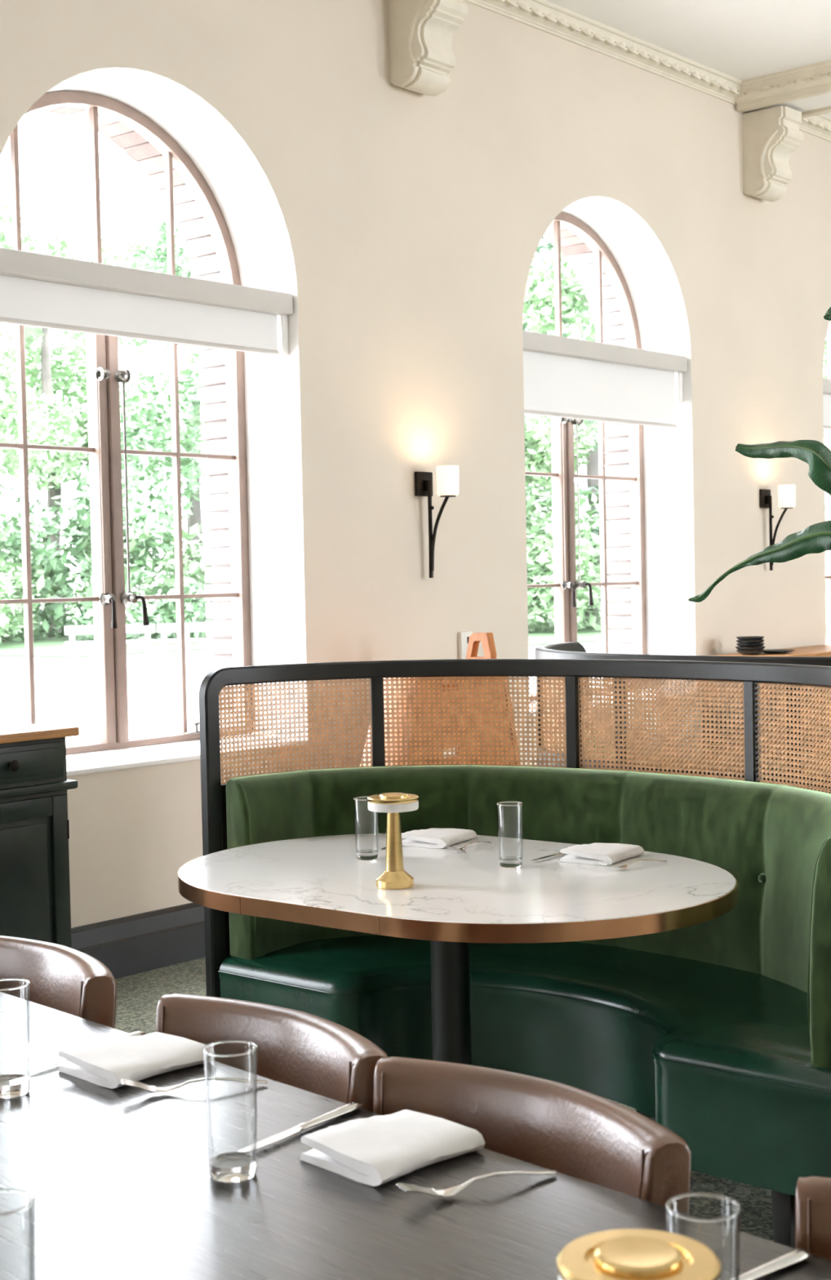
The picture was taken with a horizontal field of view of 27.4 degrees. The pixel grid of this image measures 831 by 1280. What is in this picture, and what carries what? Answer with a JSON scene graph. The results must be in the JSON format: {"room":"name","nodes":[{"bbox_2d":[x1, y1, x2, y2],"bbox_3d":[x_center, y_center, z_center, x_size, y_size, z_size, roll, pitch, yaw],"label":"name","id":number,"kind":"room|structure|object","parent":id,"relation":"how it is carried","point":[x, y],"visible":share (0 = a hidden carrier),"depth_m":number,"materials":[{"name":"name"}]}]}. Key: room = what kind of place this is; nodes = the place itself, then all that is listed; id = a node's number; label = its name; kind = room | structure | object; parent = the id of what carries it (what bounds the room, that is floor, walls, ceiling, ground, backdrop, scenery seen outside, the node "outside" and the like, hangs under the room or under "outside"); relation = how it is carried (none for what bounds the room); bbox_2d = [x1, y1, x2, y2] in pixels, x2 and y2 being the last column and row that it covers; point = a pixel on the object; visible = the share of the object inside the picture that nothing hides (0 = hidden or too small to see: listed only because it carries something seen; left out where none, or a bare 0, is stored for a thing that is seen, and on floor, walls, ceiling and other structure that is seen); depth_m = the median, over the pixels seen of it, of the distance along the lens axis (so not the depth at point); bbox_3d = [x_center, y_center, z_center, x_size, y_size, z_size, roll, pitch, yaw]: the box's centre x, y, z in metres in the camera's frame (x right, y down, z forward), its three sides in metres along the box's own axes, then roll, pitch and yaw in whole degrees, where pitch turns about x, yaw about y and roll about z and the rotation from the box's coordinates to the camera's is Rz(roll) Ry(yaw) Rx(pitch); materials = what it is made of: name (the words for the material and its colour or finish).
{"room":"restaurant","nodes":[
{"label":"restaurant","id":0,"kind":"room"},
{"bbox_2d":[0,0,830,928],"bbox_3d":[-0.862,-0.846,6.704,0.567,4.030,22.900,1,3,41],"label":"wall","id":1,"kind":"structure","parent":0,"point":[404,229],"depth_m":7.32,"materials":[{"name":"beige paint"}]},
{"bbox_2d":[0,90,253,755],"bbox_3d":[-1.150,-0.805,6.388,0.143,2.460,1.424,1,3,41],"label":"window","id":2,"kind":"structure","parent":1,"relation":"in","point":[109,599],"depth_m":6.42,"materials":[{"name":"beige paint"}]},
{"bbox_2d":[0,247,293,357],"bbox_3d":[-0.994,-1.222,6.231,0.097,0.242,1.462,1,3,41],"label":"roller blind","id":3,"kind":"object","parent":2,"relation":"attached to","point":[37,290],"visible":1,"depth_m":6.20,"materials":[{"name":"fabric"}]},
{"bbox_2d":[71,902,205,978],"bbox_3d":[-0.603,1.067,6.586,0.035,0.205,22.900,1,3,41],"label":"baseboard","id":4,"kind":"structure","parent":1,"relation":"attached to","point":[135,944],"depth_m":6.14,"materials":[{"name":"black paint"}]},
{"bbox_2d":[388,0,468,96],"bbox_3d":[0.062,-2.539,7.135,0.268,0.459,0.246,1,3,41],"label":"corbel","id":5,"kind":"object","parent":1,"relation":"attached to","point":[422,59],"visible":1,"depth_m":7.09,"materials":[{"name":"paint"}]},
{"bbox_2d":[414,465,458,577],"bbox_3d":[0.105,-0.502,7.270,0.190,0.473,0.104,1,3,41],"label":"wall lamp","id":6,"kind":"object","parent":1,"relation":"attached to","point":[447,476],"visible":1,"depth_m":7.28,"materials":[{"name":"brown metal"}]},
{"bbox_2d":[457,631,473,658],"bbox_3d":[0.225,0.027,7.543,0.025,0.128,0.086,1,3,41],"label":"thermostat","id":7,"kind":"object","parent":1,"relation":"attached to","point":[463,637],"visible":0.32,"depth_m":7.52,"materials":[{"name":"beige plastic"}]},
{"bbox_2d":[524,212,647,701],"bbox_3d":[0.770,-0.928,8.618,0.143,2.460,1.424,1,3,41],"label":"window","id":8,"kind":"structure","parent":1,"relation":"in","point":[566,584],"depth_m":8.84,"materials":[{"name":"beige paint"}]},
{"bbox_2d":[522,330,687,428],"bbox_3d":[0.927,-1.278,8.464,0.097,0.376,1.462,1,3,41],"label":"roller blind","id":9,"kind":"object","parent":8,"relation":"attached to","point":[565,377],"visible":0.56,"depth_m":8.44,"materials":[{"name":"fabric"},{"name":"paint"},{"name":"white plastic"}]},
{"bbox_2d":[462,0,742,105],"bbox_3d":[0.942,-2.912,8.286,0.095,0.095,2.580,1,3,41],"label":"crown molding","id":10,"kind":"structure","parent":1,"relation":"attached to","point":[544,15],"depth_m":8.31,"materials":[{"name":"paint"}]},
{"bbox_2d":[742,106,804,201],"bbox_3d":[1.972,-2.662,9.354,0.268,0.459,0.246,1,3,41],"label":"corbel","id":11,"kind":"object","parent":1,"relation":"attached to","point":[770,136],"visible":1,"depth_m":9.29,"materials":[{"name":"paint"}]},
{"bbox_2d":[759,484,795,570],"bbox_3d":[2.034,-0.626,9.512,0.190,0.473,0.104,1,3,41],"label":"wall lamp","id":12,"kind":"object","parent":1,"relation":"attached to","point":[786,493],"visible":0.92,"depth_m":9.50,"materials":[{"name":"brown metal"}]},
{"bbox_2d":[799,114,830,142],"bbox_3d":[2.858,-3.035,10.512,0.095,0.095,2.580,1,3,41],"label":"crown molding","id":13,"kind":"structure","parent":1,"relation":"attached to","point":[818,126],"depth_m":9.90,"materials":[{"name":"paint"}]},
{"bbox_2d":[823,320,830,644],"bbox_3d":[2.689,-1.051,10.849,0.143,2.460,1.424,1,3,41],"label":"window","id":14,"kind":"structure","parent":1,"relation":"in","point":[827,433],"depth_m":10.85,"materials":[{"name":"beige paint"}]},
{"bbox_2d":[822,377,830,429],"bbox_3d":[2.845,-1.444,10.692,0.097,0.292,1.462,1,3,41],"label":"roller blind","id":15,"kind":"object","parent":14,"relation":"attached to","point":[826,382],"visible":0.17,"depth_m":10.27,"materials":[{"name":"fabric"}]},
{"bbox_2d":[115,956,773,1241],"bbox_3d":[2.966,1.268,3.526,10.080,0.120,22.900,1,3,41],"label":"floor","id":16,"kind":"structure","parent":0,"point":[138,995],"depth_m":5.35,"materials":[{"name":"carpet"}]},
{"bbox_2d":[0,721,79,947],"bbox_3d":[-1.659,0.776,4.984,0.438,0.950,1.402,1,3,41],"label":"sideboard","id":17,"kind":"object","parent":16,"relation":"on","point":[35,883],"visible":0.71,"depth_m":5.26,"materials":[{"name":"green paint"}]},
{"bbox_2d":[0,935,116,1028],"bbox_3d":[-0.742,0.917,2.692,0.476,0.802,0.479,-3,3,-43],"label":"dining chair","id":18,"kind":"object","parent":16,"relation":"on","point":[62,978],"visible":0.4,"depth_m":2.77,"materials":[{"name":"brown leather"}]},
{"bbox_2d":[155,993,387,1111],"bbox_3d":[-0.312,0.926,2.224,0.476,0.802,0.479,-3,3,-43],"label":"dining chair","id":19,"kind":"object","parent":16,"relation":"on","point":[299,1049],"visible":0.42,"depth_m":2.34,"materials":[{"name":"brown leather"}]},
{"bbox_2d":[0,991,830,1279],"bbox_3d":[-0.320,0.971,1.667,0.980,0.750,3.200,-3,3,-43],"label":"dining table","id":20,"kind":"object","parent":16,"relation":"on","point":[122,1186],"visible":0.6,"depth_m":1.78,"materials":[{"name":"brown wood"}]},
{"bbox_2d":[0,977,30,1097],"bbox_3d":[-0.522,0.510,2.181,0.060,0.141,0.060,1,3,41],"label":"tumbler","id":21,"kind":"object","parent":20,"relation":"on","point":[11,1085],"visible":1,"depth_m":2.17,"materials":[{"name":"clear glass"}]},
{"bbox_2d":[0,1188,35,1279],"bbox_3d":[-0.344,0.535,1.411,0.060,0.141,0.060,1,3,41],"label":"tumbler","id":22,"kind":"object","parent":20,"relation":"on","point":[30,1204],"visible":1,"depth_m":1.41,"materials":[{"name":"clear glass"}]},
{"bbox_2d":[27,1030,145,1070],"bbox_3d":[-0.452,0.568,2.352,0.019,0.009,0.214,0,3,35],"label":"knife","id":23,"kind":"object","parent":20,"relation":"on","point":[59,1060],"visible":0.41,"depth_m":2.30,"materials":[{"name":"metal"}]},
{"bbox_2d":[57,1031,214,1088],"bbox_3d":[-0.375,0.559,2.284,0.140,0.029,0.166,1,3,43],"label":"napkin","id":24,"kind":"object","parent":20,"relation":"on","point":[104,1063],"visible":0.98,"depth_m":2.26,"materials":[{"name":"white fabric"}]},
{"bbox_2d":[120,1076,267,1092],"bbox_3d":[-0.282,0.565,2.174,0.186,0.018,0.025,-2,2,-12],"label":"fork","id":25,"kind":"object","parent":20,"relation":"on","point":[124,1082],"visible":0.99,"depth_m":2.17,"materials":[{"name":"metal"}]},
{"bbox_2d":[202,1040,257,1182],"bbox_3d":[-0.201,0.515,1.861,0.060,0.141,0.060,1,3,41],"label":"tumbler","id":26,"kind":"object","parent":20,"relation":"on","point":[228,1166],"visible":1,"depth_m":1.85,"materials":[{"name":"clear glass"}]},
{"bbox_2d":[237,1101,362,1152],"bbox_3d":[-0.134,0.574,2.003,0.019,0.009,0.214,0,3,38],"label":"knife","id":27,"kind":"object","parent":20,"relation":"on","point":[348,1108],"visible":0.92,"depth_m":2.00,"materials":[{"name":"metal"}]},
{"bbox_2d":[300,1109,484,1186],"bbox_3d":[-0.027,0.565,1.914,0.140,0.029,0.166,1,3,45],"label":"napkin","id":28,"kind":"object","parent":20,"relation":"on","point":[374,1150],"visible":1,"depth_m":1.89,"materials":[{"name":"white fabric"}]},
{"bbox_2d":[396,1169,556,1196],"bbox_3d":[0.068,0.571,1.802,0.186,0.018,0.025,-2,2,-26],"label":"fork","id":29,"kind":"object","parent":20,"relation":"on","point":[450,1191],"visible":1,"depth_m":1.79,"materials":[{"name":"metal"}]},
{"bbox_2d":[556,1228,720,1279],"bbox_3d":[0.151,0.507,1.146,0.109,0.195,0.109,1,3,41],"label":"table lamp","id":30,"kind":"object","parent":20,"relation":"on","point":[623,1254],"visible":1,"depth_m":1.14,"materials":[{"name":"gold metal"}]},
{"bbox_2d":[665,1192,741,1279],"bbox_3d":[0.232,0.524,1.369,0.060,0.141,0.060,1,3,41],"label":"tumbler","id":31,"kind":"object","parent":20,"relation":"on","point":[738,1211],"visible":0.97,"depth_m":1.36,"materials":[{"name":"clear glass"}]},
{"bbox_2d":[728,1248,810,1279],"bbox_3d":[0.287,0.582,1.539,0.214,0.009,0.019,-3,3,-39],"label":"knife","id":32,"kind":"object","parent":20,"relation":"on","point":[793,1257],"visible":0.97,"depth_m":1.57,"materials":[{"name":"metal"}]},
{"bbox_2d":[360,632,520,767],"bbox_3d":[0.068,0.564,6.734,0.329,1.172,0.998,1,3,41],"label":"high chair","id":33,"kind":"object","parent":16,"relation":"on","point":[486,638],"visible":0.18,"depth_m":6.60,"materials":[{"name":"orange wood"}]},
{"bbox_2d":[177,832,737,1065],"bbox_3d":[0.080,0.884,3.769,1.300,0.750,0.927,0,3,39],"label":"pedestal table","id":34,"kind":"object","parent":16,"relation":"on","point":[456,899],"visible":0.64,"depth_m":3.57,"materials":[{"name":"stone"}]},
{"bbox_2d":[353,795,378,860],"bbox_3d":[-0.113,0.436,3.942,0.060,0.141,0.060,1,3,41],"label":"tumbler","id":35,"kind":"object","parent":34,"relation":"on","point":[362,855],"visible":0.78,"depth_m":3.93,"materials":[{"name":"clear glass"}]},
{"bbox_2d":[367,792,418,889],"bbox_3d":[-0.045,0.421,3.581,0.109,0.195,0.109,1,3,41],"label":"table lamp","id":36,"kind":"object","parent":34,"relation":"on","point":[394,877],"visible":1,"depth_m":3.56,"materials":[{"name":"gold metal"}]},
{"bbox_2d":[368,800,418,812],"bbox_3d":[-0.047,0.348,3.579,0.107,0.021,0.107,1,3,41],"label":"diffuser","id":37,"kind":"object","parent":36,"relation":"attached to","point":[373,806],"depth_m":3.53,"materials":[{"name":"white glass"}]},
{"bbox_2d":[401,827,476,848],"bbox_3d":[0.052,0.480,4.161,0.140,0.029,0.166,0,2,29],"label":"napkin","id":38,"kind":"object","parent":34,"relation":"on","point":[433,837],"visible":0.97,"depth_m":4.12,"materials":[{"name":"white fabric"}]},
{"bbox_2d":[444,841,491,850],"bbox_3d":[0.128,0.487,4.046,0.025,0.018,0.186,0,3,35],"label":"fork","id":39,"kind":"object","parent":34,"relation":"on","point":[469,843],"visible":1,"depth_m":4.02,"materials":[{"name":"metal"}]},
{"bbox_2d":[496,801,523,867],"bbox_3d":[0.212,0.434,3.799,0.060,0.141,0.060,1,3,41],"label":"tumbler","id":40,"kind":"object","parent":34,"relation":"on","point":[511,861],"visible":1,"depth_m":3.79,"materials":[{"name":"clear glass"}]},
{"bbox_2d":[530,852,564,861],"bbox_3d":[0.329,0.493,3.920,0.019,0.009,0.214,1,3,39],"label":"knife","id":41,"kind":"object","parent":34,"relation":"on","point":[557,853],"visible":0.54,"depth_m":3.88,"materials":[{"name":"metal"}]},
{"bbox_2d":[559,842,644,865],"bbox_3d":[0.423,0.483,3.874,0.140,0.029,0.166,0,3,33],"label":"napkin","id":42,"kind":"object","parent":34,"relation":"on","point":[595,853],"visible":0.99,"depth_m":3.84,"materials":[{"name":"white fabric"}]},
{"bbox_2d":[600,859,666,868],"bbox_3d":[0.484,0.490,3.750,0.186,0.018,0.025,-3,3,-34],"label":"fork","id":43,"kind":"object","parent":34,"relation":"on","point":[637,860],"visible":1,"depth_m":3.74,"materials":[{"name":"metal"}]},
{"bbox_2d":[198,658,830,1248],"bbox_3d":[0.383,0.655,3.989,1.800,1.180,0.733,1,3,41],"label":"booth","id":44,"kind":"object","parent":16,"relation":"on","point":[717,1032],"visible":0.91,"depth_m":4.08,"materials":[{"name":"green fabric"}]},
{"bbox_2d":[226,764,830,1068],"bbox_3d":[0.382,0.580,3.986,1.717,0.479,0.658,1,3,41],"label":"cushion","id":45,"kind":"object","parent":44,"relation":"on","point":[750,983],"depth_m":4.06,"materials":[{"name":"green fabric"}]},
{"bbox_2d":[373,1056,691,1213],"bbox_3d":[0.011,0.932,1.874,0.476,0.802,0.479,-3,3,-43],"label":"dining chair","id":46,"kind":"object","parent":16,"relation":"on","point":[565,1129],"visible":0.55,"depth_m":1.98,"materials":[{"name":"brown leather"}]},
{"bbox_2d":[534,642,830,793],"bbox_3d":[0.992,0.616,4.697,1.800,1.180,0.733,1,3,41],"label":"sideboard","id":47,"kind":"object","parent":16,"relation":"on","point":[562,650],"visible":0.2,"depth_m":4.51,"materials":[{"name":"green fabric"}]},
{"bbox_2d":[552,730,829,773],"bbox_3d":[0.990,0.541,4.693,1.717,0.479,0.658,1,3,41],"label":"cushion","id":48,"kind":"object","parent":47,"relation":"on","point":[557,740],"depth_m":4.55,"materials":[{"name":"green fabric"}]},
{"bbox_2d":[688,520,830,602],"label":"potted plant","id":49,"kind":"object","parent":16,"relation":"on","point":[815,538],"depth_m":3.78,"materials":[{"name":"green plant"}]},
{"bbox_2d":[706,644,830,765],"bbox_3d":[2.170,0.530,9.432,0.438,0.950,1.440,1,3,41],"label":"sideboard","id":50,"kind":"object","parent":16,"relation":"on","point":[820,650],"visible":0.05,"depth_m":9.03,"materials":[{"name":"green paint"}]},
{"bbox_2d":[736,649,764,654],"bbox_3d":[1.775,0.065,9.020,0.150,0.024,0.150,1,3,41],"label":"bowl","id":51,"kind":"object","parent":50,"relation":"on","point":[743,652],"visible":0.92,"depth_m":8.97,"materials":[{"name":"black ceramic"}]},
{"bbox_2d":[735,645,764,650],"bbox_3d":[1.775,0.047,9.019,0.159,0.024,0.159,-2,2,-17],"label":"bowl","id":52,"kind":"object","parent":51,"relation":"on","point":[762,647],"visible":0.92,"depth_m":8.96,"materials":[{"name":"black ceramic"}]},
{"bbox_2d":[736,642,764,647],"bbox_3d":[1.774,0.030,9.019,0.150,0.024,0.150,-1,2,16],"label":"bowl","id":53,"kind":"object","parent":52,"relation":"on","point":[759,645],"visible":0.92,"depth_m":8.96,"materials":[{"name":"black ceramic"}]},
{"bbox_2d":[736,639,764,644],"bbox_3d":[1.774,0.012,9.018,0.150,0.024,0.150,-3,3,-41],"label":"bowl","id":54,"kind":"object","parent":53,"relation":"on","point":[757,642],"visible":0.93,"depth_m":8.96,"materials":[{"name":"black ceramic"}]},
{"bbox_2d":[736,635,764,640],"bbox_3d":[1.774,-0.005,9.017,0.150,0.024,0.150,-2,2,-8],"label":"bowl","id":55,"kind":"object","parent":54,"relation":"on","point":[745,637],"visible":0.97,"depth_m":8.97,"materials":[{"name":"black ceramic"}]},
{"bbox_2d":[763,648,795,653],"bbox_3d":[1.926,0.062,9.095,0.200,0.017,0.200,1,3,41],"label":"plate","id":56,"kind":"object","parent":50,"relation":"on","point":[768,651],"visible":0.85,"depth_m":9.04,"materials":[{"name":"black ceramic"}]},
{"bbox_2d":[735,440,830,495],"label":"leaf","id":57,"kind":"object","parent":16,"relation":"on","point":[815,455],"depth_m":3.86,"materials":[{"name":"green plant"}]},
{"bbox_2d":[795,1176,830,1260],"bbox_3d":[0.433,0.940,1.423,0.476,0.802,0.479,-3,3,-43],"label":"dining chair","id":58,"kind":"object","parent":16,"relation":"on","point":[813,1193],"visible":0.82,"depth_m":1.65,"materials":[{"name":"brown leather"}]},
{"bbox_2d":[545,0,830,116],"bbox_3d":[2.886,-2.878,3.365,10.060,0.120,22.900,1,3,41],"label":"ceiling","id":59,"kind":"structure","parent":0,"point":[742,40],"depth_m":8.26,"materials":[{"name":"paint"}]},
{"bbox_2d":[733,60,830,118],"bbox_3d":[5.564,-2.914,6.249,9.760,0.135,0.550,1,3,41],"label":"beam","id":60,"kind":"structure","parent":59,"relation":"attached to","point":[806,90],"depth_m":9.08,"materials":[{"name":"paint"}]},
{"label":"outside","id":61,"kind":"structure","parent":0,"visible":0},
{"bbox_2d":[0,593,826,745],"bbox_3d":[-36.554,-0.603,84.247,154.700,0.100,200.000,1,3,41],"label":"ground","id":62,"kind":"structure","parent":61,"point":[65,692],"depth_m":26.95,"materials":[{"name":"white"}]},
{"bbox_2d":[64,624,155,664],"bbox_3d":[-6.518,0.090,36.358,1.900,0.800,0.530,-2,2,-10],"label":"garden bench","id":63,"kind":"object","parent":62,"relation":"on","point":[72,630],"visible":0.59,"depth_m":36.40,"materials":[{"name":"white"}]},
{"bbox_2d":[156,622,213,662],"bbox_3d":[-4.672,0.041,36.641,1.750,0.800,0.530,-1,2,-7],"label":"garden bench","id":64,"kind":"object","parent":62,"relation":"on","point":[163,628],"visible":0.45,"depth_m":36.73,"materials":[{"name":"white"}]},
{"bbox_2d":[0,602,826,656],"bbox_3d":[-3.687,-0.938,70.184,89.983,0.170,87.706,1,3,41],"label":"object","id":65,"kind":"structure","parent":62,"relation":"on","point":[51,646],"depth_m":44.96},
{"bbox_2d":[0,522,44,644],"bbox_3d":[-15.401,-0.714,49.470,8.435,8.594,7.960,-2,2,-27],"label":"bush","id":66,"kind":"object","parent":65,"relation":"on","point":[40,584],"visible":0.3,"depth_m":48.43,"materials":[{"name":"green plant"}]},
{"bbox_2d":[0,322,87,641],"bbox_3d":[-12.053,-4.473,45.537,5.718,9.892,7.146,0,3,38],"label":"tree","id":67,"kind":"object","parent":65,"relation":"on","point":[11,463],"visible":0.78,"depth_m":45.83,"materials":[{"name":"green plant"}]},
{"bbox_2d":[0,197,87,585],"bbox_3d":[-18.294,-9.380,66.177,13.659,18.908,10.929,-3,3,-38],"label":"tree","id":68,"kind":"object","parent":65,"relation":"on","point":[6,220],"visible":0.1,"depth_m":66.94,"materials":[{"name":"green plant"}]},
{"bbox_2d":[0,460,174,641],"bbox_3d":[-10.258,-1.337,49.858,7.994,8.268,7.423,-3,3,-33],"label":"bush","id":69,"kind":"object","parent":65,"relation":"on","point":[78,527],"visible":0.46,"depth_m":50.14,"materials":[{"name":"green plant"}]},
{"bbox_2d":[0,222,199,633],"bbox_3d":[-12.706,-6.599,56.961,9.762,13.513,7.811,-3,3,-42],"label":"tree","id":70,"kind":"object","parent":65,"relation":"on","point":[49,372],"visible":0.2,"depth_m":56.48,"materials":[{"name":"green plant"}]},
{"bbox_2d":[84,229,210,620],"bbox_3d":[-8.748,-8.477,70.164,11.751,16.267,9.403,1,3,43],"label":"tree","id":71,"kind":"object","parent":65,"relation":"on","point":[126,246],"visible":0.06,"depth_m":69.22,"materials":[{"name":"green plant"}]},
{"bbox_2d":[85,215,213,639],"bbox_3d":[-5.283,-5.651,46.383,7.354,12.222,4.863,-3,3,-38],"label":"tree","id":72,"kind":"object","parent":65,"relation":"on","point":[192,395],"visible":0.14,"depth_m":45.30,"materials":[{"name":"green plant"}]},
{"bbox_2d":[124,515,211,639],"bbox_3d":[-5.168,-1.029,52.158,7.957,8.594,8.438,-1,2,-2],"label":"bush","id":73,"kind":"object","parent":65,"relation":"on","point":[170,581],"visible":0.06,"depth_m":50.37,"materials":[{"name":"green plant"}]},
{"bbox_2d":[182,345,204,432],"bbox_3d":[-3.836,-6.817,56.564,7.867,13.610,9.832,-1,2,-6],"label":"tree","id":74,"kind":"object","parent":65,"relation":"on","point":[192,356],"visible":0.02,"depth_m":57.52,"materials":[{"name":"green plant"}]},
{"bbox_2d":[522,247,600,626],"bbox_3d":[2.173,-5.524,47.514,8.181,11.324,6.546,0,3,36],"label":"tree","id":75,"kind":"object","parent":65,"relation":"on","point":[540,301],"visible":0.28,"depth_m":47.11,"materials":[{"name":"green plant"}]},
{"bbox_2d":[522,235,609,621],"bbox_3d":[5.785,-7.651,57.139,9.215,14.149,9.825,-1,2,-8],"label":"tree","id":76,"kind":"object","parent":65,"relation":"on","point":[592,467],"visible":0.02,"depth_m":56.85,"materials":[{"name":"green leaf"},{"name":"bark"}]},
{"bbox_2d":[525,461,610,632],"bbox_3d":[5.024,-1.205,51.116,8.484,8.594,7.924,0,2,24],"label":"bush","id":77,"kind":"object","parent":65,"relation":"on","point":[531,509],"visible":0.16,"depth_m":49.33,"materials":[{"name":"green plant"}]},
{"bbox_2d":[822,335,827,617],"bbox_3d":[9.228,-5.542,44.363,6.529,11.294,8.159,1,3,40],"label":"tree","id":78,"kind":"object","parent":65,"relation":"on","point":[825,357],"visible":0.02,"depth_m":42.23,"materials":[{"name":"green plant"}]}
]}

